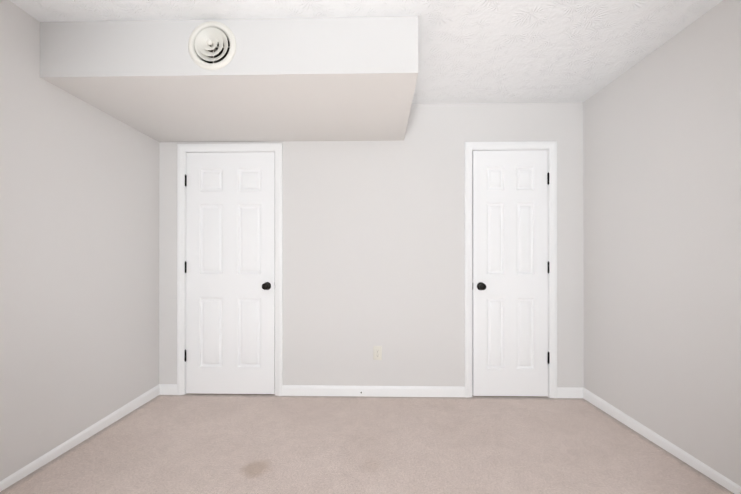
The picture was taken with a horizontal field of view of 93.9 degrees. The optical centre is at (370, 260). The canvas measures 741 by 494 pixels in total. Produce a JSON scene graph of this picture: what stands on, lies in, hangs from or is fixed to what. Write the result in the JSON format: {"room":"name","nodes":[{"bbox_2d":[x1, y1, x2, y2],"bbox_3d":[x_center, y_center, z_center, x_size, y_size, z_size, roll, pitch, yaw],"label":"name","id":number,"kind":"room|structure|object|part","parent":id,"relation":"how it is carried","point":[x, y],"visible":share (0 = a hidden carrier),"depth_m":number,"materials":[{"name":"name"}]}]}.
{"room":"empty bedroom","nodes":[
{"label":"empty bedroom","id":0,"kind":"room"},
{"bbox_2d":[0,0,158,480],"bbox_3d":[-1.938,-0.092,0.536,0.200,2.630,5.379,0,0,1],"label":"wall","id":1,"kind":"structure","parent":0,"point":[79,265],"depth_m":2.05,"materials":[{"name":"white paint"}]},
{"bbox_2d":[0,384,159,491],"bbox_3d":[-1.832,1.080,0.531,0.012,0.085,4.779,0,0,1],"label":"baseboard","id":2,"kind":"structure","parent":1,"relation":"attached to","point":[85,434],"depth_m":2.14,"materials":[{"name":"white wood"}]},
{"bbox_2d":[40,16,417,141],"bbox_3d":[-0.790,-1.162,2.396,2.114,0.322,1.054,0,0,1],"label":"soffit","id":3,"kind":"structure","parent":0,"point":[320,79],"depth_m":1.89,"materials":[{"name":"white paint"}]},
{"bbox_2d":[188,21,235,69],"bbox_3d":[-0.853,-1.162,1.990,0.263,0.263,0.320,0,0,1],"label":"ceiling vent","id":4,"kind":"object","parent":3,"relation":"in","point":[211,45],"visible":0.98,"depth_m":1.86,"materials":[{"name":"white metal"}]},
{"bbox_2d":[9,0,722,103],"bbox_3d":[0.031,-1.383,0.496,4.939,0.150,5.579,0,0,1],"label":"ceiling","id":5,"kind":"structure","parent":0,"point":[520,51],"depth_m":1.95,"materials":[{"name":"white paint"}]},
{"bbox_2d":[0,393,733,493],"bbox_3d":[0.031,1.197,0.490,4.939,0.150,5.579,0,0,1],"label":"floor","id":6,"kind":"structure","parent":0,"point":[193,443],"depth_m":2.04,"materials":[{"name":"carpet"}]},
{"bbox_2d":[159,102,583,386],"bbox_3d":[0.035,-0.087,2.940,4.639,2.630,0.115,0,0,1],"label":"wall","id":7,"kind":"structure","parent":0,"point":[373,243],"depth_m":2.88,"materials":[{"name":"white paint"}]},
{"bbox_2d":[159,384,176,394],"bbox_3d":[-1.705,1.086,2.913,0.161,0.085,0.012,0,0,1],"label":"baseboard","id":8,"kind":"structure","parent":7,"relation":"attached to","point":[168,389],"depth_m":2.91,"materials":[{"name":"white wood"}]},
{"bbox_2d":[184,152,274,393],"bbox_3d":[-1.186,0.104,2.893,0.759,2.032,0.106,0,0,1],"label":"door","id":9,"kind":"structure","parent":7,"relation":"in","point":[230,273],"depth_m":2.91,"materials":[{"name":"white wood"}]},
{"bbox_3d":[-1.557,0.063,2.927,0.014,1.576,0.044,0,0,1],"label":"left door hinge","id":10,"kind":"part","parent":9,"relation":"part of","materials":[{"name":"black metal"}]},
{"bbox_3d":[-0.868,0.213,2.868,0.067,0.067,0.070,0,0,1],"label":"knob","id":11,"kind":"part","parent":9,"relation":"part of","materials":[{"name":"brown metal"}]},
{"bbox_2d":[177,143,282,395],"bbox_3d":[-1.179,0.074,2.958,0.888,2.109,0.132,0,0,1],"label":"door frame","id":12,"kind":"structure","parent":7,"relation":"attached to","point":[184,149],"depth_m":2.90,"materials":[{"name":"white wood"}]},
{"bbox_2d":[282,385,464,396],"bbox_3d":[0.021,1.085,2.874,1.516,0.085,0.012,0,0,1],"label":"baseboard","id":13,"kind":"structure","parent":7,"relation":"attached to","point":[378,391],"depth_m":2.87,"materials":[{"name":"white wood"}]},
{"bbox_2d":[373,346,381,359],"bbox_3d":[0.059,0.769,2.877,0.070,0.115,0.008,0,0,1],"label":"duplex electrical outlet","id":14,"kind":"object","parent":7,"relation":"attached to","point":[377,352],"visible":1,"depth_m":2.88,"materials":[{"name":"white plastic"}]},
{"bbox_2d":[464,141,556,397],"bbox_3d":[1.156,0.074,2.907,0.753,2.109,0.132,0,0,1],"label":"door frame","id":15,"kind":"structure","parent":7,"relation":"attached to","point":[549,146],"depth_m":2.85,"materials":[{"name":"white wood"}]},
{"bbox_2d":[472,150,549,395],"bbox_3d":[1.162,0.104,2.841,0.620,2.032,0.106,0,0,1],"label":"door","id":16,"kind":"structure","parent":7,"relation":"in","point":[510,272],"depth_m":2.86,"materials":[{"name":"white wood"}]},
{"bbox_3d":[0.913,0.213,2.829,0.067,0.067,0.070,0,0,1],"label":"knob","id":17,"kind":"part","parent":16,"relation":"part of","materials":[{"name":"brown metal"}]},
{"bbox_3d":[1.465,0.062,2.861,0.014,1.576,0.044,0,0,1],"label":"right door hinge","id":18,"kind":"part","parent":16,"relation":"part of","materials":[{"name":"black metal"}]},
{"bbox_2d":[557,387,583,397],"bbox_3d":[1.647,1.085,2.839,0.231,0.085,0.012,0,0,1],"label":"baseboard","id":19,"kind":"structure","parent":7,"relation":"attached to","point":[569,392],"depth_m":2.83,"materials":[{"name":"white wood"}]},
{"bbox_2d":[583,0,740,485],"bbox_3d":[1.886,-0.093,0.407,0.395,2.630,5.482,0,0,1],"label":"wall","id":20,"kind":"structure","parent":0,"point":[662,220],"depth_m":2.02,"materials":[{"name":"white paint"}]},
{"bbox_2d":[583,388,740,493],"bbox_3d":[1.779,1.080,0.453,0.183,0.085,4.776,0,0,1],"label":"baseboard","id":21,"kind":"structure","parent":20,"relation":"attached to","point":[660,441],"depth_m":2.08,"materials":[{"name":"white wood"}]}
]}

